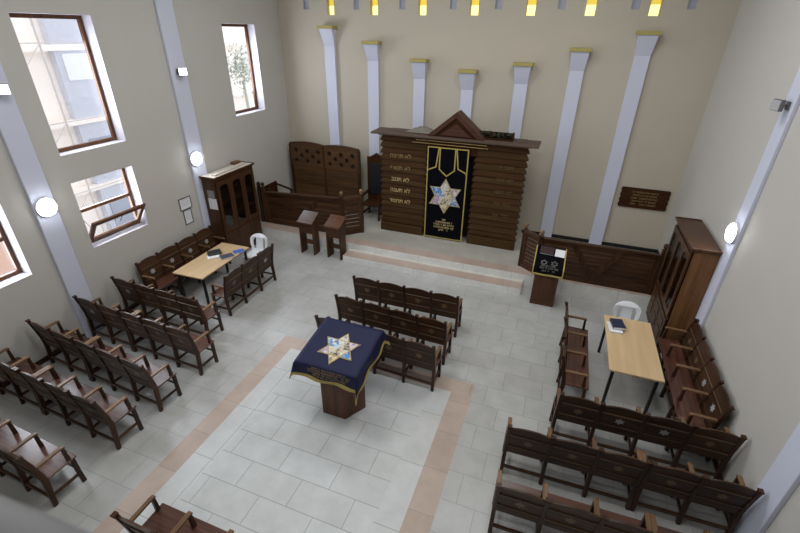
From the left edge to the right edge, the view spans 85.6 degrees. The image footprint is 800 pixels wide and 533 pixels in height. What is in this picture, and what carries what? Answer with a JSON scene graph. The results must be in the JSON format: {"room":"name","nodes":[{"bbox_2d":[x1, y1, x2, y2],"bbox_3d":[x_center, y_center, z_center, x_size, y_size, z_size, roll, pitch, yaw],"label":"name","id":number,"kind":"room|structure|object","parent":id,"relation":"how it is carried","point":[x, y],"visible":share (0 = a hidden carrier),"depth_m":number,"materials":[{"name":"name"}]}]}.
{"room":"house of worship","nodes":[
{"label":"house of worship","id":0,"kind":"room"},
{"bbox_2d":[0,0,293,382],"bbox_3d":[-5.760,-1.883,6.527,0.300,7.100,14.400,11,30,18],"label":"wall","id":1,"kind":"structure","parent":0,"point":[128,35],"depth_m":8.15,"materials":[{"name":"paint"}]},
{"bbox_2d":[0,83,11,94],"bbox_3d":[-5.509,-2.451,5.967,0.187,0.140,0.158,11,30,18],"label":"light","id":2,"kind":"object","parent":1,"relation":"attached to","point":[4,88],"visible":1,"depth_m":5.95,"materials":[{"name":"grey"}]},
{"bbox_2d":[0,204,31,287],"bbox_3d":[-6.194,-0.169,6.150,0.269,1.220,1.190,11,30,18],"label":"window","id":3,"kind":"structure","parent":1,"relation":"in","point":[22,270],"depth_m":6.71,"materials":[{"name":"grey paint"}]},
{"bbox_2d":[34,197,56,216],"bbox_3d":[-5.576,-0.933,6.816,0.092,0.310,0.310,11,30,18],"label":"round wall lamp","id":4,"kind":"object","parent":1,"relation":"attached to","point":[45,207],"visible":1,"depth_m":6.77,"materials":[{"name":"white glass"}]},
{"bbox_2d":[0,62,103,336],"bbox_3d":[-5.631,-1.844,6.354,0.060,7.000,0.330,11,30,18],"label":"pillar","id":5,"kind":"structure","parent":1,"relation":"attached to","point":[14,134],"depth_m":6.72,"materials":[{"name":"white paint"}]},
{"bbox_2d":[8,12,125,155],"bbox_3d":[-5.380,-2.953,7.026,0.269,2.010,1.220,11,30,18],"label":"window","id":6,"kind":"structure","parent":1,"relation":"in","point":[84,22],"depth_m":7.40,"materials":[{"name":"grey paint"}]},
{"bbox_2d":[2,302,139,386],"bbox_3d":[-6.118,1.721,7.022,0.020,0.090,11.760,11,30,18],"label":"baseboard","id":7,"kind":"structure","parent":1,"relation":"attached to","point":[43,360],"depth_m":7.31,"materials":[{"name":"brown wood"}]},
{"bbox_2d":[70,166,147,247],"bbox_3d":[-5.341,-1.129,7.975,0.422,1.200,1.190,11,30,18],"label":"window","id":8,"kind":"structure","parent":1,"relation":"in","point":[137,207],"depth_m":8.28,"materials":[{"name":"grey paint"}]},
{"bbox_2d":[153,0,210,227],"bbox_3d":[-4.488,-3.295,9.046,0.060,7.000,0.400,11,30,18],"label":"trim","id":9,"kind":"structure","parent":1,"relation":"attached to","point":[164,9],"depth_m":8.87,"materials":[{"name":"white paint"}]},
{"bbox_2d":[176,67,187,75],"bbox_3d":[-4.370,-3.905,8.642,0.187,0.140,0.158,11,30,18],"label":"light","id":10,"kind":"object","parent":1,"relation":"attached to","point":[181,71],"visible":1,"depth_m":8.61,"materials":[{"name":"grey"}]},
{"bbox_2d":[178,195,191,211],"bbox_3d":[-4.727,-1.389,9.502,0.018,0.270,0.330,11,30,18],"label":"sheet","id":11,"kind":"object","parent":1,"relation":"attached to","point":[185,203],"visible":1,"depth_m":9.50,"materials":[{"name":"grey paper"}]},
{"bbox_2d":[183,208,193,224],"bbox_3d":[-4.731,-1.119,9.649,0.018,0.335,0.230,11,30,18],"label":"sheet","id":12,"kind":"object","parent":1,"relation":"attached to","point":[188,217],"visible":1,"depth_m":9.65,"materials":[{"name":"grey paper"}]},
{"bbox_2d":[190,152,201,165],"bbox_3d":[-4.455,-2.355,9.454,0.092,0.310,0.310,11,30,18],"label":"round wall lamp","id":13,"kind":"object","parent":1,"relation":"attached to","point":[195,157],"visible":1,"depth_m":9.39,"materials":[{"name":"white glass"}]},
{"bbox_2d":[221,23,264,115],"bbox_3d":[-3.894,-4.801,10.547,0.269,1.980,1.170,11,30,18],"label":"window","id":14,"kind":"structure","parent":1,"relation":"in","point":[250,35],"depth_m":10.96,"materials":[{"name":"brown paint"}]},
{"bbox_2d":[0,238,727,532],"bbox_3d":[-0.937,2.151,6.471,10.210,0.001,14.100,11,30,18],"label":"floor","id":15,"kind":"structure","parent":0,"point":[246,446],"depth_m":6.17,"materials":[{"name":"tile"}]},
{"bbox_2d":[0,347,60,414],"bbox_3d":[-5.610,1.592,6.401,1.028,0.925,0.474,12,30,19],"label":"pew","id":16,"kind":"object","parent":15,"relation":"on","point":[25,364],"visible":0.73,"depth_m":6.38,"materials":[{"name":"brown wood"}]},
{"bbox_2d":[0,418,86,506],"bbox_3d":[-4.719,2.220,5.274,1.543,0.925,0.475,12,30,19],"label":"pew","id":17,"kind":"object","parent":15,"relation":"on","point":[28,453],"visible":1,"depth_m":5.19,"materials":[{"name":"brown wood"}]},
{"bbox_2d":[25,319,106,380],"bbox_3d":[-5.344,1.258,7.019,1.028,0.925,0.475,13,31,20],"label":"pew","id":18,"kind":"object","parent":15,"relation":"on","point":[58,340],"visible":0.84,"depth_m":6.94,"materials":[{"name":"brown wood"}]},
{"bbox_2d":[13,366,143,449],"bbox_3d":[-4.420,1.842,5.976,1.543,0.925,0.474,12,30,19],"label":"pew","id":19,"kind":"object","parent":15,"relation":"on","point":[94,403],"visible":1,"depth_m":5.88,"materials":[{"name":"brown wood"}]},
{"bbox_2d":[72,295,141,350],"bbox_3d":[-5.078,0.915,7.655,1.028,0.925,0.475,12,30,19],"label":"pew","id":20,"kind":"object","parent":15,"relation":"on","point":[100,313],"visible":0.82,"depth_m":7.51,"materials":[{"name":"brown wood"}]},
{"bbox_2d":[67,336,181,411],"bbox_3d":[-4.165,1.522,6.569,1.543,0.925,0.474,13,31,20],"label":"pew","id":21,"kind":"object","parent":15,"relation":"on","point":[138,370],"visible":1,"depth_m":6.45,"materials":[{"name":"brown wood"}]},
{"bbox_2d":[114,309,218,375],"bbox_3d":[-3.887,1.165,7.231,1.543,0.925,0.475,12,30,19],"label":"pew","id":22,"kind":"object","parent":15,"relation":"on","point":[176,338],"visible":1,"depth_m":7.08,"materials":[{"name":"brown wood"}]},
{"bbox_2d":[110,276,223,337],"bbox_3d":[-4.349,0.694,8.081,2.058,0.925,0.474,12,30,19],"label":"pew","id":23,"kind":"object","parent":15,"relation":"on","point":[185,307],"visible":0.94,"depth_m":7.89,"materials":[{"name":"brown wood"}]},
{"bbox_2d":[110,495,233,532],"bbox_3d":[-1.720,2.849,4.205,2.058,0.925,0.474,11,30,18],"label":"pew","id":24,"kind":"object","parent":15,"relation":"on","point":[165,518],"visible":1,"depth_m":4.48,"materials":[{"name":"brown wood"}]},
{"bbox_2d":[134,225,231,294],"bbox_3d":[-4.644,-0.068,9.470,0.474,0.925,2.058,11,30,18],"label":"pew","id":25,"kind":"object","parent":15,"relation":"on","point":[158,269],"visible":0.72,"depth_m":9.18,"materials":[{"name":"brown wood"}]},
{"bbox_2d":[173,242,248,307],"bbox_3d":[-3.927,0.174,9.229,0.720,0.750,1.480,10,30,16],"label":"table","id":26,"kind":"object","parent":15,"relation":"on","point":[200,267],"visible":0.91,"depth_m":8.81,"materials":[{"name":"beige wood"}]},
{"bbox_2d":[207,254,219,259],"bbox_3d":[-3.948,-0.213,9.132,0.240,0.020,0.170,-16,33,-28],"label":"book","id":27,"kind":"object","parent":26,"relation":"on","point":[218,255],"visible":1,"depth_m":9.10,"materials":[{"name":"white paper"}]},
{"bbox_2d":[207,249,221,255],"bbox_3d":[-3.965,-0.298,9.216,0.280,0.047,0.202,-16,33,-28],"label":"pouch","id":28,"kind":"object","parent":27,"relation":"on","point":[215,251],"visible":1,"depth_m":9.18,"materials":[{"name":"black leather"}]},
{"bbox_2d":[220,253,233,259],"bbox_3d":[-3.665,-0.215,9.132,0.260,0.030,0.190,-20,35,-33],"label":"book","id":29,"kind":"object","parent":26,"relation":"on","point":[228,255],"visible":1,"depth_m":9.10,"materials":[{"name":"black paper"}]},
{"bbox_2d":[233,248,244,253],"bbox_3d":[-3.493,-0.328,9.350,0.220,0.025,0.160,-16,33,-28],"label":"book","id":30,"kind":"object","parent":26,"relation":"on","point":[237,251],"visible":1,"depth_m":9.32,"materials":[{"name":"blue paper"}]},
{"bbox_2d":[199,161,263,252],"bbox_3d":[-4.068,-1.377,10.666,0.425,2.092,1.420,11,30,18],"label":"bookcase","id":31,"kind":"object","parent":15,"relation":"on","point":[236,219],"visible":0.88,"depth_m":10.48,"materials":[{"name":"brown wood"}]},
{"bbox_2d":[207,190,214,198],"bbox_3d":[-4.304,-1.641,9.819,0.190,0.180,0.003,11,30,18],"label":"picture card","id":32,"kind":"object","parent":31,"relation":"attached to","point":[210,193],"visible":1,"depth_m":9.81,"materials":[{"name":"grey paper"}]},
{"bbox_2d":[208,198,217,209],"bbox_3d":[-4.296,-1.436,9.923,0.235,0.260,0.006,11,30,18],"label":"notice sheet","id":33,"kind":"object","parent":31,"relation":"attached to","point":[212,202],"visible":1,"depth_m":9.92,"materials":[{"name":"white paper"}]},
{"bbox_2d":[211,162,244,175],"bbox_3d":[-4.033,-2.291,10.158,0.100,0.030,1.100,9,30,15],"label":"board","id":34,"kind":"object","parent":31,"relation":"on","point":[241,163],"visible":1,"depth_m":10.08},
{"bbox_2d":[210,243,276,315],"bbox_3d":[-3.222,0.212,8.995,0.474,0.925,1.543,11,30,18],"label":"pew","id":35,"kind":"object","parent":15,"relation":"on","point":[236,280],"visible":0.96,"depth_m":8.78,"materials":[{"name":"brown wood"}]},
{"bbox_2d":[243,233,267,263],"bbox_3d":[-3.332,-0.286,10.012,0.490,0.828,0.537,8,29,12],"label":"plastic chair","id":36,"kind":"object","parent":15,"relation":"on","point":[259,237],"visible":0.6,"depth_m":10.05,"materials":[{"name":"white plastic"}]},
{"bbox_2d":[296,210,319,254],"bbox_3d":[-2.274,-0.828,10.794,0.430,1.053,0.370,11,30,18],"label":"stand","id":37,"kind":"object","parent":15,"relation":"on","point":[307,222],"visible":1,"depth_m":10.67,"materials":[{"name":"brown wood"}]},
{"bbox_2d":[323,214,345,259],"bbox_3d":[-1.574,-0.702,10.582,0.430,1.053,0.370,13,31,21],"label":"stand","id":38,"kind":"object","parent":15,"relation":"on","point":[334,226],"visible":0.96,"depth_m":10.45,"materials":[{"name":"brown wood"}]},
{"bbox_2d":[320,383,365,418],"bbox_3d":[-0.844,1.569,6.287,0.920,1.200,0.890,11,30,18],"label":"desk","id":39,"kind":"object","parent":15,"relation":"on","point":[339,402],"visible":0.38,"depth_m":6.25,"materials":[{"name":"brown wood"}]},
{"bbox_2d":[289,317,389,404],"bbox_3d":[-0.836,1.287,6.135,1.101,0.570,1.063,11,30,18],"label":"cloth","id":40,"kind":"object","parent":39,"relation":"on","point":[342,354],"visible":1,"depth_m":5.89,"materials":[{"name":"blue fabric"}]},
{"bbox_2d":[314,315,441,391],"bbox_3d":[-0.358,1.304,7.074,2.058,0.925,0.475,12,30,19],"label":"pew","id":41,"kind":"object","parent":15,"relation":"on","point":[409,352],"visible":0.46,"depth_m":6.72,"materials":[{"name":"brown wood"}]},
{"bbox_2d":[334,294,452,364],"bbox_3d":[-0.122,1.006,7.626,2.058,0.925,0.475,12,31,20],"label":"pew","id":42,"kind":"object","parent":15,"relation":"on","point":[397,321],"visible":0.9,"depth_m":7.38,"materials":[{"name":"brown wood"}]},
{"bbox_2d":[352,275,462,337],"bbox_3d":[0.138,0.667,8.255,2.058,0.925,0.475,11,30,17],"label":"pew","id":43,"kind":"object","parent":15,"relation":"on","point":[440,304],"visible":0.9,"depth_m":8.01,"materials":[{"name":"brown wood"}]},
{"bbox_2d":[343,249,522,294],"bbox_3d":[0.669,0.083,10.149,4.280,0.150,0.408,11,30,18],"label":"step","id":44,"kind":"structure","parent":15,"relation":"on","point":[467,277],"depth_m":9.99,"materials":[{"name":"stone"}]},
{"bbox_2d":[260,203,652,308],"bbox_3d":[1.127,-0.597,11.251,10.210,0.300,2.330,11,30,18],"label":"platform","id":45,"kind":"object","parent":15,"relation":"on","point":[374,239],"visible":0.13,"depth_m":10.53,"materials":[{"name":"stone"}]},
{"bbox_2d":[256,181,264,221],"bbox_3d":[-3.783,-1.761,11.745,0.104,1.140,0.101,11,30,18],"label":"wooden post","id":46,"kind":"object","parent":45,"relation":"on","point":[258,182],"visible":1,"depth_m":11.70,"materials":[{"name":"brown wood"}]},
{"bbox_2d":[265,181,292,202],"bbox_3d":[-3.395,-1.894,12.249,0.565,0.900,0.540,11,30,18],"label":"wooden armchair","id":47,"kind":"object","parent":45,"relation":"on","point":[272,186],"visible":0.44,"depth_m":12.24,"materials":[{"name":"brown wood"}]},
{"bbox_2d":[288,141,327,206],"bbox_3d":[-2.663,-2.695,12.682,1.180,1.910,0.064,11,30,18],"label":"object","id":48,"kind":"structure","parent":45,"relation":"on","point":[306,159],"depth_m":12.58,"materials":[{"name":"brown wood"}]},
{"bbox_2d":[260,182,363,234],"bbox_3d":[-2.363,-1.526,11.301,2.833,1.190,0.408,7,29,11],"label":"rail","id":49,"kind":"object","parent":45,"relation":"on","point":[273,206],"visible":0.8,"depth_m":11.27,"materials":[{"name":"brown wood"}]},
{"bbox_2d":[322,145,361,211],"bbox_3d":[-1.649,-2.491,12.337,1.180,1.910,0.064,11,30,18],"label":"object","id":50,"kind":"structure","parent":45,"relation":"on","point":[342,164],"depth_m":12.19,"materials":[{"name":"brown wood"}]},
{"bbox_2d":[363,153,382,220],"bbox_3d":[-0.740,-2.205,11.978,0.560,1.777,0.550,11,30,18],"label":"chair","id":51,"kind":"object","parent":45,"relation":"on","point":[374,165],"visible":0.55,"depth_m":12.05,"materials":[{"name":"brown wood"}]},
{"bbox_2d":[370,163,381,193],"bbox_3d":[-0.664,-2.450,12.070,0.360,0.880,0.025,11,30,18],"label":"cushion","id":52,"kind":"object","parent":51,"relation":"on","point":[375,168],"depth_m":12.06,"materials":[{"name":"black leather"}]},
{"bbox_2d":[371,110,540,250],"bbox_3d":[1.225,-2.164,10.546,3.930,3.127,0.630,11,30,18],"label":"holy ark","id":53,"kind":"object","parent":45,"relation":"on","point":[495,175],"visible":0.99,"depth_m":10.40,"materials":[{"name":"brown wood"}]},
{"bbox_2d":[406,126,432,133],"bbox_3d":[0.527,-3.303,10.355,0.720,0.133,0.380,11,30,18],"label":"folded cloth","id":54,"kind":"object","parent":53,"relation":"on","point":[425,130],"visible":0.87,"depth_m":10.26,"materials":[{"name":"beige fabric"}]},
{"bbox_2d":[413,141,487,149],"bbox_3d":[1.136,-2.791,9.948,1.794,0.034,0.034,11,30,18],"label":"curtain rod","id":55,"kind":"object","parent":53,"relation":"attached to","point":[413,141],"visible":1,"depth_m":9.93,"materials":[{"name":"gold metal"}]},
{"bbox_2d":[424,146,468,241],"bbox_3d":[1.102,-1.729,10.536,0.990,2.310,0.032,11,30,18],"label":"curtain","id":56,"kind":"object","parent":55,"relation":"hanging from","point":[447,168],"visible":1,"depth_m":10.49,"materials":[{"name":"black fabric"}]},
{"bbox_2d":[416,139,486,146],"bbox_3d":[1.161,-2.844,9.909,1.684,0.034,0.034,11,30,18],"label":"curtain rod","id":57,"kind":"object","parent":53,"relation":"attached to","point":[416,139],"visible":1,"depth_m":9.89,"materials":[{"name":"gold metal"}]},
{"bbox_2d":[479,130,514,140],"bbox_3d":[2.127,-2.996,9.825,0.944,0.157,0.349,11,30,18],"label":"garland","id":58,"kind":"object","parent":53,"relation":"on","point":[503,136],"visible":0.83,"depth_m":9.79,"materials":[{"name":"green plant"}]},
{"bbox_2d":[518,223,668,294],"bbox_3d":[3.916,-0.183,9.056,2.783,1.150,0.332,14,31,23],"label":"rail","id":59,"kind":"object","parent":45,"relation":"on","point":[613,270],"visible":0.77,"depth_m":8.98,"materials":[{"name":"brown wood"}]},
{"bbox_2d":[529,274,558,306],"bbox_3d":[3.026,0.224,8.933,0.540,1.128,0.510,11,30,18],"label":"lectern","id":60,"kind":"object","parent":15,"relation":"on","point":[543,292],"visible":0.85,"depth_m":8.85,"materials":[{"name":"brown wood"}]},
{"bbox_2d":[531,245,566,278],"bbox_3d":[3.024,-0.102,8.734,0.594,0.399,0.570,11,30,18],"label":"cloth","id":61,"kind":"object","parent":60,"relation":"on","point":[544,265],"visible":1,"depth_m":8.62,"materials":[{"name":"black fabric"}]},
{"bbox_2d":[540,245,554,255],"bbox_3d":[3.003,-0.323,8.803,0.272,0.115,0.197,12,31,20],"label":"book","id":62,"kind":"object","parent":61,"relation":"on","point":[546,250],"visible":1,"depth_m":8.78,"materials":[{"name":"brown leather"}]},
{"bbox_2d":[555,249,565,257],"bbox_3d":[3.241,-0.261,8.731,0.191,0.086,0.186,12,30,19],"label":"booklet","id":63,"kind":"object","parent":61,"relation":"on","point":[559,253],"visible":1,"depth_m":8.72,"materials":[{"name":"white paper"}]},
{"bbox_2d":[556,301,588,397],"bbox_3d":[2.809,1.391,7.002,0.474,0.925,1.543,11,30,18],"label":"pew","id":64,"kind":"object","parent":15,"relation":"on","point":[574,368],"visible":0.94,"depth_m":6.82,"materials":[{"name":"brown wood"}]},
{"bbox_2d":[488,469,663,532],"bbox_3d":[1.786,2.675,4.620,1.543,0.925,0.475,10,30,16],"label":"pew","id":65,"kind":"object","parent":15,"relation":"on","point":[540,507],"visible":1,"depth_m":4.49,"materials":[{"name":"brown wood"}]},
{"bbox_2d":[500,417,652,509],"bbox_3d":[2.071,2.313,5.292,1.543,0.925,0.474,10,30,16],"label":"pew","id":66,"kind":"object","parent":15,"relation":"on","point":[590,460],"visible":0.99,"depth_m":5.09,"materials":[{"name":"brown wood"}]},
{"bbox_2d":[605,301,640,352],"bbox_3d":[3.990,1.101,7.673,0.490,0.828,0.537,10,30,16],"label":"plastic chair","id":67,"kind":"object","parent":15,"relation":"on","point":[627,306],"visible":0.38,"depth_m":7.71,"materials":[{"name":"white plastic"}]},
{"bbox_2d":[597,314,664,414],"bbox_3d":[3.609,1.548,6.919,0.720,0.750,1.480,10,30,17],"label":"table","id":68,"kind":"object","parent":15,"relation":"on","point":[634,353],"visible":0.94,"depth_m":6.55,"materials":[{"name":"brown wood"}]},
{"bbox_2d":[607,321,622,334],"bbox_3d":[3.530,1.005,7.096,0.200,0.030,0.290,8,29,12],"label":"book","id":69,"kind":"object","parent":68,"relation":"on","point":[611,330],"visible":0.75,"depth_m":7.00,"materials":[{"name":"white paper"}]},
{"bbox_2d":[610,318,625,330],"bbox_3d":[3.589,0.952,7.116,0.190,0.045,0.260,6,29,9],"label":"book","id":70,"kind":"object","parent":69,"relation":"on","point":[617,324],"visible":1,"depth_m":7.07,"materials":[{"name":"blue paper"}]},
{"bbox_2d":[549,388,746,479],"bbox_3d":[3.108,2.116,5.681,2.058,0.925,0.474,10,30,16],"label":"pew","id":71,"kind":"object","parent":15,"relation":"on","point":[713,444],"visible":0.98,"depth_m":5.47,"materials":[{"name":"brown wood"}]},
{"bbox_2d":[644,514,709,532],"bbox_3d":[3.006,2.888,4.264,1.028,0.925,0.474,10,30,16],"label":"pew","id":72,"kind":"object","parent":15,"relation":"on","point":[655,527],"visible":0.58,"depth_m":4.42,"materials":[{"name":"brown wood"}]},
{"bbox_2d":[646,216,722,349],"bbox_3d":[4.984,0.350,7.751,0.425,2.092,1.420,11,30,18],"label":"bookcase","id":73,"kind":"object","parent":15,"relation":"on","point":[692,256],"visible":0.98,"depth_m":7.32,"materials":[{"name":"brown wood"}]},
{"bbox_2d":[656,318,734,456],"bbox_3d":[4.304,1.680,6.513,0.474,0.925,2.058,11,30,18],"label":"pew","id":74,"kind":"object","parent":15,"relation":"on","point":[698,394],"visible":0.88,"depth_m":6.32,"materials":[{"name":"brown wood"}]},
{"bbox_2d":[626,450,764,532],"bbox_3d":[3.293,2.522,4.942,1.028,0.925,0.474,10,30,16],"label":"pew","id":75,"kind":"object","parent":15,"relation":"on","point":[734,497],"visible":0.88,"depth_m":4.75,"materials":[{"name":"brown wood"}]},
{"bbox_2d":[277,0,741,249],"bbox_3d":[1.631,-4.078,10.754,10.810,7.100,0.300,11,30,18],"label":"wall","id":76,"kind":"structure","parent":0,"point":[685,61],"depth_m":10.08,"materials":[{"name":"paint"}]},
{"bbox_2d":[304,0,308,9],"bbox_3d":[-2.357,-6.769,10.883,0.148,0.501,0.050,11,30,18],"label":"slot window","id":77,"kind":"structure","parent":76,"relation":"in","point":[306,6],"depth_m":10.96,"materials":[{"name":"grey glass"}]},
{"bbox_2d":[317,25,340,144],"bbox_3d":[-1.865,-3.937,11.970,0.440,4.795,0.270,11,30,18],"label":"wall column","id":78,"kind":"structure","parent":76,"relation":"attached to","point":[328,33],"depth_m":11.47,"materials":[{"name":"white paint"}]},
{"bbox_2d":[327,0,334,14],"bbox_3d":[-1.698,-6.599,10.712,0.206,0.612,0.140,11,30,18],"label":"light","id":79,"kind":"object","parent":76,"relation":"attached to","point":[330,3],"visible":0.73,"depth_m":10.81,"materials":[{"name":"yellow glass"}]},
{"bbox_2d":[354,0,358,9],"bbox_3d":[-1.037,-6.517,10.457,0.148,0.501,0.050,11,30,18],"label":"slot window","id":80,"kind":"structure","parent":76,"relation":"in","point":[356,2],"depth_m":10.54,"materials":[{"name":"grey glass"}]},
{"bbox_2d":[361,41,381,210],"bbox_3d":[-0.729,-3.580,11.680,0.440,4.475,0.270,11,30,18],"label":"wall column","id":81,"kind":"structure","parent":76,"relation":"attached to","point":[372,48],"depth_m":11.22,"materials":[{"name":"white paint"}]},
{"bbox_2d":[370,0,377,14],"bbox_3d":[-0.592,-6.389,10.356,0.206,0.612,0.140,11,30,18],"label":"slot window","id":82,"kind":"structure","parent":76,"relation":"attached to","point":[373,3],"depth_m":10.46,"materials":[{"name":"yellow glass"}]},
{"bbox_2d":[400,0,404,8],"bbox_3d":[0.077,-6.304,10.098,0.148,0.501,0.050,11,30,18],"label":"slot window","id":83,"kind":"structure","parent":76,"relation":"in","point":[402,2],"depth_m":10.18,"materials":[{"name":"grey"}]},
{"bbox_2d":[409,58,428,128],"bbox_3d":[0.435,-3.199,11.391,0.440,4.115,0.270,11,30,18],"label":"wall column","id":84,"kind":"structure","parent":76,"relation":"attached to","point":[419,66],"depth_m":10.78,"materials":[{"name":"white paint"}]},
{"bbox_2d":[418,0,426,14],"bbox_3d":[0.550,-6.170,9.988,0.206,0.612,0.140,11,30,18],"label":"light","id":85,"kind":"object","parent":76,"relation":"attached to","point":[422,5],"visible":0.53,"depth_m":10.09,"materials":[{"name":"yellow glass"}]},
{"bbox_2d":[450,0,456,8],"bbox_3d":[1.229,-6.085,9.727,0.148,0.501,0.050,11,30,18],"label":"slot window","id":86,"kind":"structure","parent":76,"relation":"in","point":[453,2],"depth_m":9.80,"materials":[{"name":"grey glass"}]},
{"bbox_2d":[457,69,477,118],"bbox_3d":[1.571,-2.899,11.070,0.440,3.925,0.270,11,30,18],"label":"wall column","id":87,"kind":"structure","parent":76,"relation":"attached to","point":[467,76],"depth_m":10.36,"materials":[{"name":"white paint"}]},
{"bbox_2d":[470,0,479,14],"bbox_3d":[1.693,-5.952,9.620,0.206,0.612,0.140,11,30,18],"label":"light","id":88,"kind":"object","parent":76,"relation":"attached to","point":[474,4],"visible":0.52,"depth_m":9.72,"materials":[{"name":"yellow glass"}]},
{"bbox_2d":[495,0,502,8],"bbox_3d":[2.185,-5.902,9.420,0.148,0.501,0.050,11,30,18],"label":"slot window","id":89,"kind":"structure","parent":76,"relation":"in","point":[498,2],"depth_m":9.50,"materials":[{"name":"grey"}]},
{"bbox_2d":[508,62,533,138],"bbox_3d":[2.739,-2.759,10.649,0.440,4.115,0.270,11,30,18],"label":"wall column","id":90,"kind":"structure","parent":76,"relation":"attached to","point":[522,70],"depth_m":10.04,"materials":[{"name":"white paint"}]},
{"bbox_2d":[525,0,536,15],"bbox_3d":[2.845,-5.733,9.249,0.206,0.612,0.140,11,30,18],"label":"light","id":91,"kind":"object","parent":76,"relation":"attached to","point":[531,4],"visible":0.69,"depth_m":9.36,"materials":[{"name":"yellow"}]},
{"bbox_2d":[558,0,565,8],"bbox_3d":[3.421,-5.667,9.022,0.148,0.501,0.050,11,30,18],"label":"slot window","id":92,"kind":"structure","parent":76,"relation":"in","point":[562,3],"depth_m":9.10,"materials":[{"name":"grey"}]},
{"bbox_2d":[539,48,591,236],"bbox_3d":[3.818,-2.694,10.225,0.440,4.435,0.270,11,30,18],"label":"wall column","id":93,"kind":"structure","parent":76,"relation":"attached to","point":[579,56],"depth_m":10.07,"materials":[{"name":"white paint"}]},
{"bbox_2d":[522,229,659,253],"bbox_3d":[4.424,-0.196,10.205,3.260,0.085,2.100,11,30,18],"label":"baseboard","id":94,"kind":"structure","parent":76,"relation":"attached to","point":[552,235],"depth_m":10.88,"materials":[{"name":"black wood"}]},
{"bbox_2d":[584,0,597,15],"bbox_3d":[3.969,-5.518,8.887,0.206,0.612,0.140,11,30,18],"label":"light","id":95,"kind":"object","parent":76,"relation":"attached to","point":[591,5],"visible":1,"depth_m":9.00,"materials":[{"name":"yellow"}]},
{"bbox_2d":[588,31,661,244],"bbox_3d":[4.958,-2.622,9.780,0.440,4.765,0.270,11,30,18],"label":"wall column","id":96,"kind":"structure","parent":76,"relation":"attached to","point":[646,41],"depth_m":9.60,"materials":[{"name":"white paint"}]},
{"bbox_2d":[631,0,640,8],"bbox_3d":[4.741,-5.414,8.596,0.148,0.501,0.050,11,30,18],"label":"slot window","id":97,"kind":"structure","parent":76,"relation":"in","point":[636,3],"depth_m":8.68,"materials":[{"name":"grey glass"}]},
{"bbox_2d":[617,186,670,211],"bbox_3d":[5.729,-1.590,10.149,1.040,0.480,0.039,11,30,18],"label":"wall plaque","id":98,"kind":"object","parent":76,"relation":"attached to","point":[649,199],"visible":1,"depth_m":10.13,"materials":[{"name":"brown wood"}]},
{"bbox_2d":[647,0,662,15],"bbox_3d":[5.083,-5.305,8.528,0.206,0.612,0.140,11,30,18],"label":"light","id":99,"kind":"object","parent":76,"relation":"attached to","point":[655,5],"visible":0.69,"depth_m":8.64,"materials":[{"name":"yellow"}]},
{"bbox_2d":[687,0,697,8],"bbox_3d":[5.668,-5.237,8.298,0.148,0.501,0.050,11,30,18],"label":"slot window","id":100,"kind":"structure","parent":76,"relation":"in","point":[692,3],"depth_m":8.38,"materials":[{"name":"grey glass"}]},
{"bbox_2d":[658,0,799,532],"bbox_3d":[4.082,-0.005,3.357,0.300,7.100,14.400,11,30,18],"label":"wall","id":101,"kind":"structure","parent":0,"point":[751,329],"depth_m":5.81,"materials":[{"name":"paint"}]},
{"bbox_2d":[715,459,733,520],"bbox_3d":[3.425,3.542,3.948,0.020,0.090,11.760,11,30,18],"label":"baseboard","id":102,"kind":"structure","parent":101,"relation":"attached to","point":[721,478],"depth_m":5.15,"materials":[{"name":"brown wood"}]},
{"bbox_2d":[725,223,739,242],"bbox_3d":[4.879,-0.496,6.356,0.092,0.310,0.310,11,30,18],"label":"round wall lamp","id":103,"kind":"object","parent":101,"relation":"attached to","point":[732,232],"visible":1,"depth_m":6.27,"materials":[{"name":"white glass"}]},
{"bbox_2d":[695,67,799,328],"bbox_3d":[4.962,-1.403,5.839,0.050,7.000,0.310,11,30,18],"label":"trim","id":104,"kind":"structure","parent":101,"relation":"attached to","point":[785,118],"depth_m":5.99,"materials":[{"name":"white paint"}]},
{"bbox_2d":[733,422,799,532],"bbox_3d":[3.823,0.043,3.159,0.050,7.000,0.350,11,30,18],"label":"trim","id":105,"kind":"structure","parent":101,"relation":"attached to","point":[781,480],"depth_m":4.32,"materials":[{"name":"white paint"}]},
{"bbox_2d":[769,99,791,111],"bbox_3d":[4.864,-2.061,5.519,0.174,0.140,0.165,11,30,18],"label":"light","id":106,"kind":"object","parent":101,"relation":"attached to","point":[778,105],"visible":1,"depth_m":5.49,"materials":[{"name":"grey"}]},
{"bbox_3d":[-2.832,1.564,0.240,10.210,0.250,3.020,11,30,18],"label":"floor","id":107,"kind":"structure","parent":0,"visible":0},
{"bbox_2d":[0,495,89,532],"bbox_3d":[-1.154,0.548,0.884,1.902,0.962,0.126,11,30,18],"label":"gallery railing","id":108,"kind":"object","parent":107,"relation":"on","point":[15,517],"visible":1,"depth_m":0.45,"materials":[{"name":"grey paint"}]},
{"label":"outside","id":109,"kind":"structure","parent":0,"visible":0},
{"bbox_3d":[-17.622,-2.513,23.116,32.150,0.200,52.000,11,30,18],"label":"ground","id":110,"kind":"structure","parent":109,"visible":0},
{"bbox_2d":[19,18,122,232],"bbox_3d":[-9.510,-3.522,12.453,0.068,12.000,5.800,11,30,18],"label":"scaffold","id":111,"kind":"object","parent":110,"relation":"on","point":[38,42],"visible":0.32,"depth_m":12.05,"materials":[{"name":"silver metal"}]},
{"bbox_2d":[0,13,254,275],"bbox_3d":[-11.826,-8.537,17.404,6.300,16.000,40.000,11,30,18],"label":"neighbouring building","id":112,"kind":"structure","parent":110,"relation":"on","point":[68,63],"depth_m":13.76,"materials":[{"name":"beige concrete"}]},
{"bbox_2d":[227,35,252,107],"bbox_3d":[-6.921,-5.793,20.064,1.804,8.771,1.724,11,30,18],"label":"street tree","id":113,"kind":"object","parent":110,"relation":"on","point":[244,66],"visible":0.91,"depth_m":18.53,"materials":[{"name":"green plant"}]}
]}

